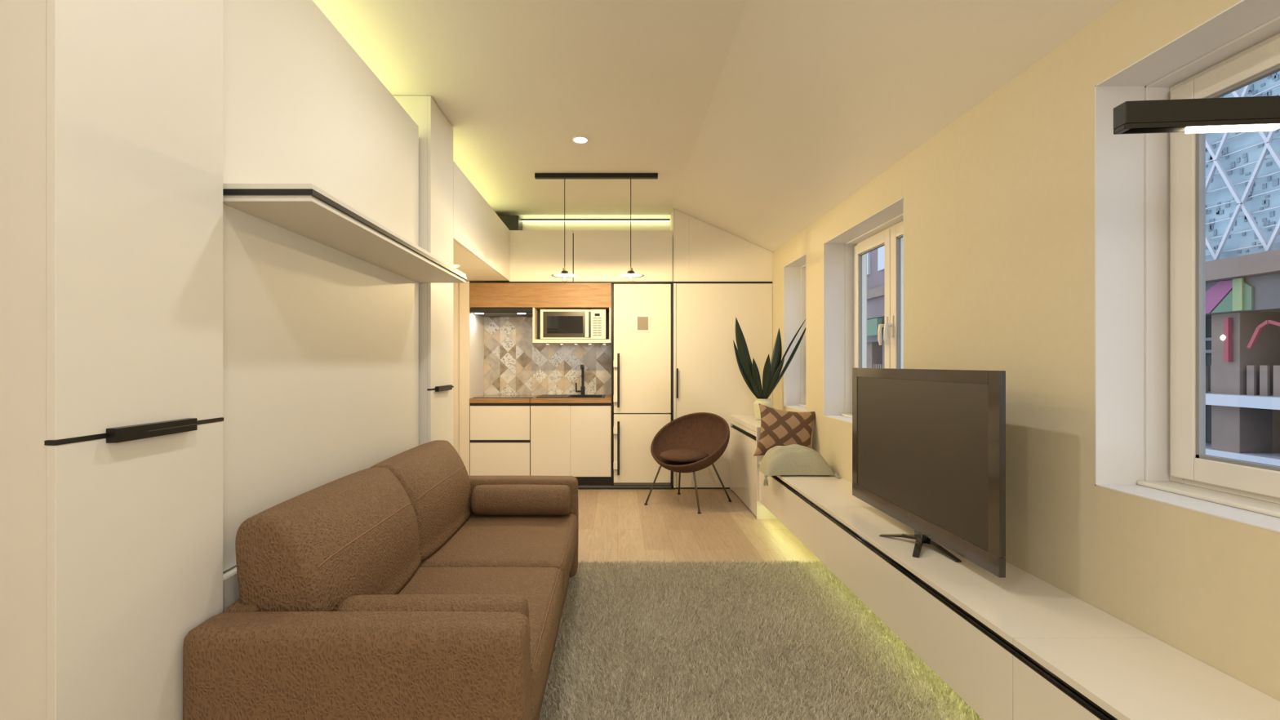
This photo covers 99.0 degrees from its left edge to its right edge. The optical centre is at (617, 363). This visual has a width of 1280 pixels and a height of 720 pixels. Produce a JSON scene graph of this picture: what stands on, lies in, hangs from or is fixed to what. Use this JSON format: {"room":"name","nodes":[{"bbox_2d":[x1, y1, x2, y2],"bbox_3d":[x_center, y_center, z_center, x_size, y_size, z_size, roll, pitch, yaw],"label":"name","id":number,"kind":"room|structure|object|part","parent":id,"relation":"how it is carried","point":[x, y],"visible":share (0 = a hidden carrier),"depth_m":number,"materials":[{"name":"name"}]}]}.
{"room":"studio apartment","nodes":[
{"label":"studio apartment","id":0,"kind":"room"},
{"bbox_2d":[453,283,459,455],"bbox_3d":[-1.665,0.223,5.723,0.111,2.115,0.285,0,0,0],"label":"wall","id":1,"kind":"structure","parent":0,"point":[455,286],"depth_m":5.58,"materials":[{"name":"beige paint"}]},
{"bbox_2d":[459,280,484,475],"bbox_3d":[-1.559,0.223,5.867,0.100,2.115,0.605,0,0,0],"label":"wall","id":2,"kind":"structure","parent":0,"point":[471,325],"depth_m":5.57,"materials":[{"name":"beige paint"}]},
{"bbox_2d":[458,212,509,280],"bbox_3d":[-1.409,-1.098,5.230,0.618,0.516,0.661,0,0,0],"label":"upper cabinet","id":3,"kind":"object","parent":2,"relation":"attached to","point":[501,271],"visible":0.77,"depth_m":5.19,"materials":[{"name":"beige"}]},
{"bbox_3d":[-1.109,-1.098,5.230,0.019,0.516,0.660,0,0,0],"label":"door","id":4,"kind":"part","parent":3,"relation":"part of","materials":[{"name":"white paint"}]},
{"bbox_2d":[470,307,533,316],"bbox_3d":[-1.186,-0.540,5.822,0.632,0.051,0.506,0,0,0],"label":"hood","id":5,"kind":"object","parent":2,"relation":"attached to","point":[483,312],"visible":0.84,"depth_m":5.58,"materials":[{"name":"black"}]},
{"bbox_2d":[469,280,613,476],"bbox_3d":[0.004,-0.150,6.263,3.848,2.860,0.214,0,0,0],"label":"wall","id":6,"kind":"structure","parent":0,"point":[513,364],"depth_m":6.16,"materials":[{"name":"beige tile"}]},
{"bbox_2d":[470,283,611,312],"bbox_3d":[-0.785,-0.693,5.857,1.439,0.248,0.585,0,0,0],"label":"upper cabinet","id":7,"kind":"object","parent":6,"relation":"attached to","point":[540,296],"visible":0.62,"depth_m":5.57,"materials":[{"name":"brown wood"}]},
{"bbox_2d":[533,307,611,344],"bbox_3d":[-0.466,-0.387,5.775,0.797,0.361,0.420,0,0,0],"label":"shelf","id":8,"kind":"object","parent":7,"relation":"attached to","point":[536,313],"visible":0.99,"depth_m":5.57,"materials":[{"name":"beige"}]},
{"bbox_2d":[540,309,606,339],"bbox_3d":[-0.455,-0.398,5.738,0.668,0.302,0.382,0,0,0],"label":"microwave","id":9,"kind":"object","parent":8,"relation":"on","point":[555,324],"visible":0.99,"depth_m":5.57,"materials":[{"name":"beige"}]},
{"bbox_3d":[-0.312,-0.395,5.558,0.038,0.263,0.021,0,0,0],"label":"handle","id":10,"kind":"part","parent":9,"relation":"part of","materials":[{"name":"beige"}]},
{"bbox_3d":[-0.197,-0.398,5.576,0.152,0.302,0.016,0,0,0],"label":"control panel","id":11,"kind":"part","parent":9,"relation":"part of","materials":[{"name":"beige"}]},
{"bbox_2d":[469,281,772,284],"bbox_3d":[0.035,-0.824,5.588,3.081,0.014,0.054,0,0,0],"label":"rail","id":12,"kind":"object","parent":7,"relation":"attached to","point":[613,282],"visible":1,"depth_m":5.56,"materials":[{"name":"black"}]},
{"bbox_2d":[519,216,670,233],"bbox_3d":[-0.568,-1.300,5.905,2.305,0.560,0.040,0,0,0],"label":"wall","id":13,"kind":"structure","parent":0,"point":[573,226],"depth_m":5.88,"materials":[{"name":"beige paint"}]},
{"bbox_2d":[509,230,573,281],"bbox_3d":[-0.780,-1.093,5.715,0.647,0.521,0.300,0,0,0],"label":"upper cabinet","id":14,"kind":"object","parent":13,"relation":"attached to","point":[535,255],"visible":0.96,"depth_m":5.57,"materials":[{"name":"beige"}]},
{"bbox_2d":[497,215,522,230],"bbox_3d":[-1.235,-1.421,5.745,0.430,0.201,0.240,0,0,0],"label":"box","id":15,"kind":"object","parent":14,"relation":"on","point":[512,222],"visible":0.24,"depth_m":5.62,"materials":[{"name":"black"}]},
{"bbox_2d":[520,218,670,222],"bbox_3d":[-0.236,-1.533,5.860,1.589,0.026,0.050,0,0,0],"label":"linear light","id":16,"kind":"object","parent":13,"relation":"attached to","point":[522,220],"visible":0.9,"depth_m":5.83,"materials":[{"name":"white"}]},
{"bbox_2d":[670,208,674,281],"bbox_3d":[0.571,-1.204,5.723,0.008,0.744,0.319,0,0,0],"label":"end panel","id":17,"kind":"object","parent":13,"relation":"attached to","point":[672,217],"visible":0.57,"depth_m":5.59,"materials":[{"name":"beige"}]},
{"bbox_2d":[577,476,821,564],"bbox_3d":[0.004,1.330,2.285,3.848,0.100,8.170,0,0,0],"label":"floor","id":18,"kind":"structure","parent":0,"point":[615,524],"depth_m":4.17,"materials":[{"name":"brown wood"}]},
{"bbox_2d":[0,0,223,719],"bbox_3d":[-1.397,-0.148,1.297,0.642,2.857,0.456,0,0,0],"label":"tall cabinet","id":19,"kind":"object","parent":18,"relation":"on","point":[112,419],"visible":0.98,"depth_m":1.18,"materials":[{"name":"white paint"}]},
{"bbox_3d":[-1.109,-0.712,1.297,0.019,1.725,0.455,0,0,0],"label":"door","id":20,"kind":"part","parent":19,"relation":"part of","materials":[{"name":"white paint"}]},
{"bbox_3d":[-1.109,0.711,1.297,0.019,1.099,0.455,0,0,0],"label":"door","id":21,"kind":"part","parent":19,"relation":"part of","materials":[{"name":"white paint"}]},
{"bbox_3d":[-1.090,0.156,1.288,0.024,0.031,0.227,0,0,0],"label":"handle","id":22,"kind":"part","parent":19,"relation":"part of","materials":[{"name":"black metal"}]},
{"bbox_2d":[222,0,466,610],"bbox_3d":[-1.298,-0.048,2.372,0.837,2.655,1.689,0,0,0],"label":"bed","id":23,"kind":"object","parent":18,"relation":"on","point":[324,263],"visible":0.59,"depth_m":2.00,"materials":[{"name":"white paint"}]},
{"bbox_3d":[-1.167,-0.948,2.350,0.025,0.855,1.645,0,0,0],"label":"panel","id":24,"kind":"part","parent":23,"relation":"part of","materials":[{"name":"white paint"}]},
{"bbox_3d":[-1.167,0.072,2.350,0.025,1.080,1.645,0,0,0],"label":"panel","id":25,"kind":"part","parent":23,"relation":"part of","materials":[{"name":"white paint"}]},
{"bbox_2d":[222,183,466,283],"bbox_3d":[-1.030,-0.494,2.382,0.291,0.052,1.605,0,0,0],"label":"ledge shelf","id":26,"kind":"object","parent":23,"relation":"attached to","point":[306,212],"depth_m":1.91,"materials":[{"name":"white paint"}]},
{"bbox_3d":[-1.028,-0.495,2.383,0.295,0.016,1.614,0,0,0],"label":"black trim","id":27,"kind":"part","parent":23,"relation":"part of","materials":[{"name":"black"}]},
{"bbox_2d":[182,440,578,719],"bbox_3d":[-0.658,0.854,2.312,0.882,0.852,1.927,0,0,0],"label":"sofa","id":28,"kind":"object","parent":18,"relation":"on","point":[406,522],"visible":0.97,"depth_m":1.52,"materials":[{"name":"brown leather"}]},
{"bbox_3d":[-1.045,0.954,2.310,0.100,0.562,1.628,0,0,0],"label":"frame","id":29,"kind":"part","parent":28,"relation":"part of","materials":[{"name":"brown leather"}]},
{"bbox_2d":[235,466,421,611],"bbox_3d":[-0.939,0.638,1.919,0.282,0.421,0.798,0,0,0],"label":"cushion","id":30,"kind":"object","parent":28,"relation":"on","point":[357,533],"depth_m":1.67,"materials":[{"name":"brown leather"}]},
{"bbox_3d":[-0.665,0.952,1.425,0.868,0.575,0.152,0,0,0],"label":"armrest","id":31,"kind":"part","parent":28,"relation":"part of","materials":[{"name":"fabric"}]},
{"bbox_2d":[370,440,471,561],"bbox_3d":[-0.939,0.638,2.712,0.282,0.421,0.821,0,0,0],"label":"cushion","id":32,"kind":"object","parent":28,"relation":"on","point":[433,476],"depth_m":2.54,"materials":[{"name":"brown leather"}]},
{"bbox_2d":[336,594,528,619],"bbox_3d":[-0.532,0.760,1.583,0.535,0.168,0.168,0,0,0],"label":"bolster cushion","id":33,"kind":"object","parent":28,"relation":"on","point":[387,602],"visible":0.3,"depth_m":1.55,"materials":[{"name":"brown leather"}]},
{"bbox_2d":[396,566,563,719],"bbox_3d":[-0.562,0.927,1.903,0.690,0.178,0.809,0,0,0],"label":"seat cushion","id":34,"kind":"object","parent":28,"relation":"on","point":[542,587],"depth_m":2.05,"materials":[{"name":"fabric"}]},
{"bbox_2d":[418,513,577,592],"bbox_3d":[-0.562,0.927,2.717,0.690,0.178,0.809,0,0,0],"label":"seat cushion","id":35,"kind":"object","parent":28,"relation":"on","point":[480,540],"depth_m":2.56,"materials":[{"name":"brown leather"}]},
{"bbox_2d":[471,484,570,515],"bbox_3d":[-0.532,0.760,3.037,0.535,0.168,0.168,0,0,0],"label":"bolster cushion","id":36,"kind":"object","parent":28,"relation":"on","point":[486,500],"visible":1,"depth_m":2.97,"materials":[{"name":"brown leather"}]},
{"bbox_3d":[-0.665,0.952,3.197,0.868,0.575,0.157,0,0,0],"label":"armrest","id":37,"kind":"part","parent":28,"relation":"part of","materials":[{"name":"brown leather"}]},
{"bbox_3d":[-0.632,1.115,2.310,0.723,0.240,1.626,0,0,0],"label":"seat","id":38,"kind":"part","parent":28,"relation":"part of","materials":[{"name":"fabric"}]},
{"bbox_2d":[392,95,453,445],"bbox_3d":[-1.397,-0.148,3.439,0.642,2.857,0.444,0,0,0],"label":"tall cabinet","id":39,"kind":"object","parent":18,"relation":"on","point":[436,386],"visible":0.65,"depth_m":3.29,"materials":[{"name":"white paint"}]},
{"bbox_3d":[-1.109,-0.712,3.440,0.019,1.725,0.443,0,0,0],"label":"door","id":40,"kind":"part","parent":39,"relation":"part of","materials":[{"name":"white paint"}]},
{"bbox_3d":[-1.109,0.711,3.440,0.019,1.099,0.443,0,0,0],"label":"door","id":41,"kind":"part","parent":39,"relation":"part of","materials":[{"name":"white paint"}]},
{"bbox_3d":[-1.090,0.156,3.427,0.024,0.031,0.266,0,0,0],"label":"handle","id":42,"kind":"part","parent":39,"relation":"part of","materials":[{"name":"black metal"}]},
{"bbox_2d":[470,402,530,475],"bbox_3d":[-1.198,0.829,5.857,0.614,0.846,0.585,0,0,0],"label":"base cabinet","id":43,"kind":"object","parent":18,"relation":"on","point":[500,433],"visible":0.7,"depth_m":5.57,"materials":[{"name":"beige"}]},
{"bbox_2d":[469,397,530,403],"bbox_3d":[-1.199,0.381,5.848,0.612,0.047,0.585,0,0,0],"label":"countertop","id":44,"kind":"structure","parent":43,"relation":"on","point":[472,400],"depth_m":5.56,"materials":[{"name":"brown wood"}]},
{"bbox_2d":[473,394,539,398],"bbox_3d":[-1.175,0.354,5.853,0.614,0.007,0.485,0,0,0],"label":"cooktop","id":45,"kind":"object","parent":44,"relation":"in","point":[486,396],"visible":1,"depth_m":5.79,"materials":[{"name":"black"}]},
{"bbox_3d":[-1.199,0.983,5.575,0.609,0.347,0.020,0,0,0],"label":"drawer","id":46,"kind":"part","parent":43,"relation":"part of","materials":[{"name":"beige"}]},
{"bbox_3d":[-1.199,0.608,5.575,0.609,0.347,0.020,0,0,0],"label":"drawer","id":47,"kind":"part","parent":43,"relation":"part of","materials":[{"name":"beige"}]},
{"bbox_3d":[-1.198,0.795,5.579,0.614,0.028,0.016,0,0,0],"label":"black rail","id":48,"kind":"part","parent":43,"relation":"part of","materials":[{"name":"black"}]},
{"bbox_3d":[-1.198,0.420,5.579,0.614,0.026,0.015,0,0,0],"label":"black rail","id":49,"kind":"part","parent":43,"relation":"part of","materials":[{"name":"black"}]},
{"bbox_2d":[530,403,611,484],"bbox_3d":[-0.478,0.829,5.857,0.824,0.845,0.585,0,0,0],"label":"base cabinet","id":50,"kind":"object","parent":18,"relation":"on","point":[567,439],"visible":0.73,"depth_m":5.57,"materials":[{"name":"beige"}]},
{"bbox_3d":[-0.684,0.795,5.575,0.405,0.721,0.020,0,0,0],"label":"door","id":51,"kind":"part","parent":50,"relation":"part of","materials":[{"name":"beige"}]},
{"bbox_2d":[530,395,611,403],"bbox_3d":[-0.477,0.381,5.848,0.822,0.047,0.585,0,0,0],"label":"countertop","id":52,"kind":"structure","parent":50,"relation":"on","point":[607,399],"depth_m":5.56,"materials":[{"name":"brown wood"}]},
{"bbox_2d":[536,394,605,397],"bbox_3d":[-0.487,0.436,5.853,0.704,0.176,0.465,0,0,0],"label":"sink","id":53,"kind":"object","parent":52,"relation":"in","point":[542,395],"visible":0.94,"depth_m":5.92,"materials":[{"name":"black"}]},
{"bbox_3d":[-0.339,0.441,5.832,0.348,0.166,0.365,0,0,0],"label":"bowl","id":54,"kind":"part","parent":53,"relation":"part of","materials":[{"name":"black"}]},
{"bbox_2d":[575,364,585,395],"bbox_3d":[-0.415,0.183,5.961,0.104,0.332,0.222,0,0,0],"label":"tap","id":55,"kind":"object","parent":52,"relation":"on","point":[582,391],"visible":1,"depth_m":6.04,"materials":[{"name":"black"}]},
{"bbox_3d":[-0.437,0.269,6.050,0.060,0.105,0.020,0,0,0],"label":"lever","id":56,"kind":"part","parent":55,"relation":"part of","materials":[{"name":"black"}]},
{"bbox_3d":[-0.385,0.137,5.957,0.028,0.240,0.214,0,0,0],"label":"spout","id":57,"kind":"part","parent":55,"relation":"part of","materials":[{"name":"black"}]},
{"bbox_3d":[-0.478,0.420,5.579,0.824,0.026,0.015,0,0,0],"label":"black rail","id":58,"kind":"part","parent":50,"relation":"part of","materials":[{"name":"black"}]},
{"bbox_3d":[-0.274,0.795,5.575,0.412,0.721,0.020,0,0,0],"label":"door","id":59,"kind":"part","parent":50,"relation":"part of","materials":[{"name":"beige"}]},
{"bbox_2d":[611,283,613,485],"bbox_3d":[-0.056,0.218,5.864,0.017,2.064,0.573,0,0,0],"label":"divider panel","id":60,"kind":"object","parent":18,"relation":"on","point":[611,283],"visible":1,"depth_m":5.58,"materials":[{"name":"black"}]},
{"bbox_2d":[577,283,673,488],"bbox_3d":[-0.225,0.233,5.755,1.589,2.094,0.420,0,0,0],"label":"surround","id":61,"kind":"object","parent":18,"relation":"on","point":[672,284],"depth_m":5.57,"materials":[{"name":"black"}]},
{"bbox_3d":[-0.234,1.260,5.590,1.571,0.014,0.050,0,0,0],"label":"floor strip","id":62,"kind":"part","parent":61,"relation":"part of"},
{"bbox_2d":[613,284,671,485],"bbox_3d":[0.251,0.220,5.835,0.587,2.059,0.630,0,0,0],"label":"refrigerator","id":63,"kind":"object","parent":18,"relation":"on","point":[642,362],"depth_m":5.57,"materials":[{"name":"beige metal"}]},
{"bbox_3d":[0.009,0.860,5.527,0.023,0.543,0.015,0,0,0],"label":"handle","id":64,"kind":"part","parent":63,"relation":"part of","materials":[{"name":"black"}]},
{"bbox_3d":[0.009,0.173,5.527,0.023,0.548,0.015,0,0,0],"label":"handle","id":65,"kind":"part","parent":63,"relation":"part of","materials":[{"name":"black"}]},
{"bbox_3d":[0.252,-0.150,5.588,0.584,1.319,0.042,0,0,0],"label":"door","id":66,"kind":"part","parent":63,"relation":"part of","materials":[{"name":"beige"}]},
{"bbox_3d":[0.252,0.870,5.588,0.584,0.698,0.042,0,0,0],"label":"door","id":67,"kind":"part","parent":63,"relation":"part of","materials":[{"name":"beige"}]},
{"bbox_3d":[0.257,-0.404,5.562,0.144,0.174,0.008,0,0,0],"label":"wall display","id":68,"kind":"part","parent":63,"relation":"part of","materials":[{"name":"plastic"}]},
{"bbox_3d":[0.256,-0.405,5.558,0.111,0.137,0.002,0,0,0],"label":"panel","id":69,"kind":"part","parent":63,"relation":"part of","materials":[{"name":"grey"}]},
{"bbox_2d":[644,412,732,514],"bbox_3d":[0.660,0.876,5.010,0.741,0.809,0.648,0,0,24],"label":"chair","id":70,"kind":"object","parent":18,"relation":"on","point":[693,442],"visible":1,"depth_m":5.13,"materials":[{"name":"brown fabric"}]},
{"bbox_3d":[0.415,1.087,4.969,0.337,0.376,0.065,0,0,0],"label":"leg","id":71,"kind":"part","parent":70,"relation":"part of","materials":[{"name":"grey metal"}]},
{"bbox_3d":[0.612,1.091,5.214,0.035,0.368,0.289,0,0,-9],"label":"leg","id":72,"kind":"part","parent":70,"relation":"part of","materials":[{"name":"grey metal"}]},
{"bbox_2d":[659,448,708,462],"bbox_3d":[0.600,0.835,4.925,0.444,0.090,0.444,0,0,0],"label":"seat cushion","id":73,"kind":"object","parent":70,"relation":"on","point":[678,455],"depth_m":4.81,"materials":[{"name":"brown fabric"}]},
{"bbox_3d":[0.673,1.091,4.798,0.030,0.369,0.300,0,0,-7],"label":"leg","id":74,"kind":"part","parent":70,"relation":"part of","materials":[{"name":"grey metal"}]},
{"bbox_3d":[0.884,1.084,5.042,0.334,0.384,0.019,0,0,-7],"label":"leg","id":75,"kind":"part","parent":70,"relation":"part of","materials":[{"name":"grey metal"}]},
{"bbox_2d":[729,414,777,519],"bbox_3d":[1.359,0.902,5.024,0.437,0.756,1.079,0,0,0],"label":"base cabinet","id":76,"kind":"object","parent":18,"relation":"on","point":[744,429],"visible":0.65,"depth_m":4.93,"materials":[{"name":"beige"}]},
{"bbox_3d":[1.359,0.924,5.546,0.435,0.712,0.032,0,0,0],"label":"panel","id":77,"kind":"part","parent":76,"relation":"part of","materials":[{"name":"beige"}]},
{"bbox_3d":[1.157,0.588,5.017,0.018,0.040,1.024,0,0,0],"label":"rail panel","id":78,"kind":"part","parent":76,"relation":"part of","materials":[{"name":"beige"}]},
{"bbox_3d":[1.359,0.924,4.494,0.435,0.712,0.020,0,0,0],"label":"panel","id":79,"kind":"part","parent":76,"relation":"part of","materials":[{"name":"beige"}]},
{"bbox_2d":[733,316,805,419],"bbox_3d":[1.415,0.045,5.071,0.672,0.957,0.209,0,0,3],"label":"potted plant","id":80,"kind":"object","parent":76,"relation":"on","point":[749,371],"visible":0.99,"depth_m":5.04,"materials":[{"name":"green plant"}]},
{"bbox_3d":[1.355,0.425,5.090,0.178,0.195,0.178,0,0,0],"label":"pot","id":81,"kind":"part","parent":80,"relation":"part of","materials":[{"name":"beige ceramic"}]},
{"bbox_2d":[538,559,983,719],"bbox_3d":[0.525,1.258,2.340,1.710,0.042,2.280,0,0,0],"label":"shaggy rug","id":82,"kind":"object","parent":18,"relation":"on","point":[788,640],"visible":0.91,"depth_m":2.37,"materials":[{"name":"carpet"}]},
{"bbox_2d":[312,0,1122,251],"bbox_3d":[0.004,-1.478,2.285,3.848,0.704,8.170,0,0,0],"label":"ceiling","id":83,"kind":"structure","parent":0,"point":[755,120],"depth_m":2.88,"materials":[{"name":"white paint"}]},
{"bbox_2d":[573,135,587,143],"bbox_3d":[-0.262,-1.573,3.840,0.104,0.014,0.104,0,0,0],"label":"recessed light","id":84,"kind":"object","parent":83,"relation":"in","point":[577,139],"visible":1,"depth_m":3.82,"materials":[{"name":"plastic"}]},
{"bbox_2d":[573,137,586,142],"bbox_3d":[-0.262,-1.567,3.840,0.090,0.001,0.090,0,0,0],"label":"diffuser","id":85,"kind":"object","parent":84,"relation":"attached to","point":[577,140],"depth_m":3.84,"materials":[{"name":"plastic"}]},
{"bbox_2d":[534,173,657,280],"bbox_3d":[-0.177,-1.122,4.560,1.022,0.914,0.224,0,0,0],"label":"pendant light","id":86,"kind":"object","parent":83,"relation":"hanging from","point":[564,273],"visible":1,"depth_m":4.54,"materials":[{"name":"black metal"}]},
{"bbox_3d":[-0.442,-0.749,4.560,0.224,0.040,0.224,0,0,0],"label":"lamp shade","id":87,"kind":"part","parent":86,"relation":"part of","materials":[{"name":"white glass"}]},
{"bbox_3d":[0.110,-0.749,4.560,0.224,0.040,0.224,0,0,0],"label":"lamp shade","id":88,"kind":"part","parent":86,"relation":"part of","materials":[{"name":"white glass"}]},
{"bbox_2d":[1113,95,1279,134],"bbox_3d":[1.227,-0.841,0.975,0.620,0.842,0.029,0,0,5],"label":"pendant lamp","id":89,"kind":"object","parent":83,"relation":"hanging from","point":[1251,113],"visible":1,"depth_m":0.98,"materials":[{"name":"black metal"}]},
{"bbox_2d":[674,208,772,281],"bbox_3d":[1.077,-1.202,5.575,1.000,0.741,0.020,0,0,0],"label":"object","id":90,"kind":"structure","parent":0,"point":[704,251],"depth_m":5.57,"materials":[{"name":"beige"}]},
{"bbox_2d":[573,230,672,285],"bbox_3d":[0.056,-1.093,5.715,1.009,0.521,0.300,0,0,0],"label":"upper cabinet","id":91,"kind":"object","parent":90,"relation":"attached to","point":[599,255],"visible":0.98,"depth_m":5.57,"materials":[{"name":"beige"}]},
{"bbox_2d":[573,233,573,281],"bbox_3d":[-0.453,-1.078,5.577,0.009,0.491,0.016,0,0,0],"label":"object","id":92,"kind":"object","parent":91,"relation":"attached to","point":[573,233],"visible":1,"depth_m":5.57,"materials":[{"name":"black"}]},
{"bbox_2d":[673,283,772,488],"bbox_3d":[1.072,0.234,5.566,1.008,2.092,0.067,0,0,0],"label":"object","id":93,"kind":"structure","parent":90,"relation":"in","point":[708,377],"depth_m":5.57,"materials":[{"name":"beige"}]},
{"bbox_3d":[0.605,0.204,5.550,0.017,0.302,0.033,0,0,0],"label":"handle","id":94,"kind":"part","parent":93,"relation":"part of","materials":[{"name":"black"}]},
{"bbox_2d":[772,0,1279,701],"bbox_3d":[1.743,-0.150,2.285,0.330,2.860,7.770,0,0,0],"label":"wall","id":95,"kind":"structure","parent":0,"point":[999,202],"depth_m":1.98,"materials":[{"name":"beige paint"}]},
{"bbox_2d":[783,253,806,411],"bbox_3d":[1.738,-0.257,4.880,0.323,1.321,0.612,0,0,0],"label":"window","id":96,"kind":"structure","parent":95,"relation":"in","point":[795,272],"depth_m":5.18,"materials":[{"name":"white"}]},
{"bbox_3d":[1.778,-0.257,4.880,0.083,1.313,0.604,0,0,0],"label":"trim","id":97,"kind":"part","parent":96,"relation":"part of","materials":[{"name":"white"}]},
{"bbox_2d":[759,461,872,564],"bbox_3d":[1.368,0.968,3.772,0.418,0.326,1.421,0,0,0],"label":"bench","id":98,"kind":"object","parent":95,"relation":"attached to","point":[799,502],"visible":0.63,"depth_m":3.53,"materials":[{"name":"white"}]},
{"bbox_2d":[753,403,815,456],"bbox_3d":[1.345,0.562,4.372,0.520,0.475,0.173,0,0,6],"label":"patterned cushion","id":99,"kind":"object","parent":98,"relation":"on","point":[778,427],"visible":0.8,"depth_m":4.33,"materials":[{"name":"fabric"}]},
{"bbox_2d":[758,444,841,486],"bbox_3d":[1.298,0.732,3.975,0.543,0.264,0.332,0,0,0],"label":"cushion","id":100,"kind":"object","parent":98,"relation":"on","point":[793,459],"visible":1,"depth_m":3.92,"materials":[{"name":"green fabric"}]},
{"bbox_2d":[823,197,903,422],"bbox_3d":[1.738,-0.257,3.599,0.323,1.321,1.169,0,0,0],"label":"window","id":101,"kind":"structure","parent":95,"relation":"in","point":[845,254],"depth_m":4.13,"materials":[{"name":"white"}]},
{"bbox_3d":[1.811,-0.260,3.877,0.038,1.251,0.548,0,0,0],"label":"sash","id":102,"kind":"part","parent":101,"relation":"part of","materials":[{"name":"white plastic"}]},
{"bbox_3d":[1.778,-0.257,3.599,0.083,1.313,1.161,0,0,0],"label":"trim","id":103,"kind":"part","parent":101,"relation":"part of","materials":[{"name":"white"}]},
{"bbox_3d":[1.840,-0.260,3.599,0.060,1.291,1.145,0,0,0],"label":"frame","id":104,"kind":"part","parent":101,"relation":"part of","materials":[{"name":"white plastic"}]},
{"bbox_3d":[1.762,-0.215,3.639,0.060,0.191,0.028,0,0,0],"label":"handle","id":105,"kind":"part","parent":101,"relation":"part of","materials":[{"name":"white plastic"}]},
{"bbox_3d":[1.762,-0.215,3.558,0.060,0.191,0.028,0,0,0],"label":"handle","id":106,"kind":"part","parent":101,"relation":"part of","materials":[{"name":"white plastic"}]},
{"bbox_3d":[1.811,-0.260,3.320,0.038,1.251,0.548,0,0,0],"label":"sash","id":107,"kind":"part","parent":101,"relation":"part of","materials":[{"name":"white plastic"}]},
{"bbox_2d":[824,506,1154,719],"bbox_3d":[1.368,0.968,2.333,0.418,0.326,1.453,0,0,0],"label":"tv stand","id":108,"kind":"object","parent":95,"relation":"attached to","point":[962,620],"visible":0.8,"depth_m":1.98,"materials":[{"name":"white"}]},
{"bbox_2d":[852,368,1005,577],"bbox_3d":[1.339,0.415,2.510,0.244,0.778,1.200,0,0,0],"label":"television","id":109,"kind":"object","parent":108,"relation":"on","point":[929,445],"visible":1,"depth_m":2.29,"materials":[{"name":"grey"}]},
{"bbox_2d":[1012,637,1279,719],"bbox_3d":[1.368,0.968,0.887,0.418,0.326,1.433,0,0,0],"label":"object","id":110,"kind":"object","parent":95,"relation":"attached to","point":[1055,678],"visible":1,"depth_m":1.41,"materials":[{"name":"white"}]},
{"bbox_2d":[1094,0,1279,533],"bbox_3d":[1.738,-0.257,1.221,0.323,1.321,1.170,0,0,0],"label":"window","id":111,"kind":"structure","parent":95,"relation":"in","point":[1150,188],"depth_m":1.78,"materials":[{"name":"white"}]},
{"bbox_3d":[1.778,-0.257,1.221,0.083,1.313,1.162,0,0,0],"label":"trim","id":112,"kind":"part","parent":111,"relation":"part of","materials":[{"name":"white"}]},
{"bbox_3d":[1.840,-0.260,1.221,0.060,1.291,1.146,0,0,0],"label":"frame","id":113,"kind":"part","parent":111,"relation":"part of","materials":[{"name":"white plastic"}]},
{"bbox_3d":[1.811,-0.260,1.500,0.038,1.251,0.549,0,0,0],"label":"sash","id":114,"kind":"part","parent":111,"relation":"part of","materials":[{"name":"white plastic"}]},
{"bbox_3d":[-1.820,-0.150,2.385,0.200,2.860,7.970,0,0,0],"label":"wall","id":115,"kind":"structure","parent":0,"visible":0},
{"bbox_2d":[453,160,477,256],"bbox_3d":[-1.409,-1.098,3.975,0.618,0.516,0.620,0,0,0],"label":"upper cabinet","id":116,"kind":"object","parent":115,"relation":"attached to","point":[464,193],"visible":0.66,"depth_m":3.96,"materials":[{"name":"beige"}]},
{"bbox_2d":[453,191,494,269],"bbox_3d":[-1.409,-1.098,4.593,0.618,0.516,0.611,0,0,0],"label":"upper cabinet","id":117,"kind":"object","parent":115,"relation":"attached to","point":[485,260],"visible":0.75,"depth_m":4.57,"materials":[{"name":"beige"}]},
{"bbox_3d":[-1.109,-1.098,4.593,0.019,0.516,0.610,0,0,0],"label":"door","id":118,"kind":"part","parent":117,"relation":"part of","materials":[{"name":"white paint"}]},
{"label":"outside","id":119,"kind":"structure","parent":0,"visible":0},
{"bbox_3d":[21.100,4.380,12.500,37.800,0.200,65.000,0,0,0],"label":"ground","id":120,"kind":"structure","parent":119,"visible":0},
{"bbox_2d":[866,71,1279,466],"bbox_3d":[9.325,-4.220,18.491,1.750,17.000,31.018,0,0,0],"label":"building opposite","id":121,"kind":"structure","parent":120,"relation":"on","point":[1242,169],"depth_m":7.95,"materials":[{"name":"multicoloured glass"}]},
{"bbox_3d":[9.100,0.245,11.765,0.040,0.430,17.530,0,0,0],"label":"balustrade","id":122,"kind":"part","parent":121,"relation":"part of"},
{"bbox_3d":[9.250,-1.360,18.500,1.100,0.280,31.000,0,0,0],"label":"cornice","id":123,"kind":"part","parent":121,"relation":"part of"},
{"bbox_2d":[1219,334,1226,340],"bbox_3d":[9.000,-0.380,8.100,0.100,0.100,0.100,0,0,0],"label":"lit lamp","id":124,"kind":"object","parent":121,"relation":"attached to","point":[1223,337],"depth_m":8.09,"materials":[{"name":"white"}]},
{"bbox_3d":[8.854,-0.980,7.800,0.029,0.460,0.120,0,0,0],"label":"yellow green post","id":125,"kind":"part","parent":121,"relation":"part of","materials":[{"name":"green"}]},
{"bbox_3d":[9.375,1.355,18.500,0.750,0.090,31.000,0,0,0],"label":"white sill","id":126,"kind":"part","parent":121,"relation":"part of","materials":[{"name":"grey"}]},
{"bbox_3d":[9.275,0.540,18.500,0.950,0.160,31.000,0,0,0],"label":"white rail","id":127,"kind":"part","parent":121,"relation":"part of","materials":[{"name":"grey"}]},
{"bbox_3d":[9.000,-0.345,7.635,0.060,0.650,0.909,0,0,0],"label":"red frame","id":128,"kind":"part","parent":121,"relation":"part of","materials":[{"name":"red"}]}
]}

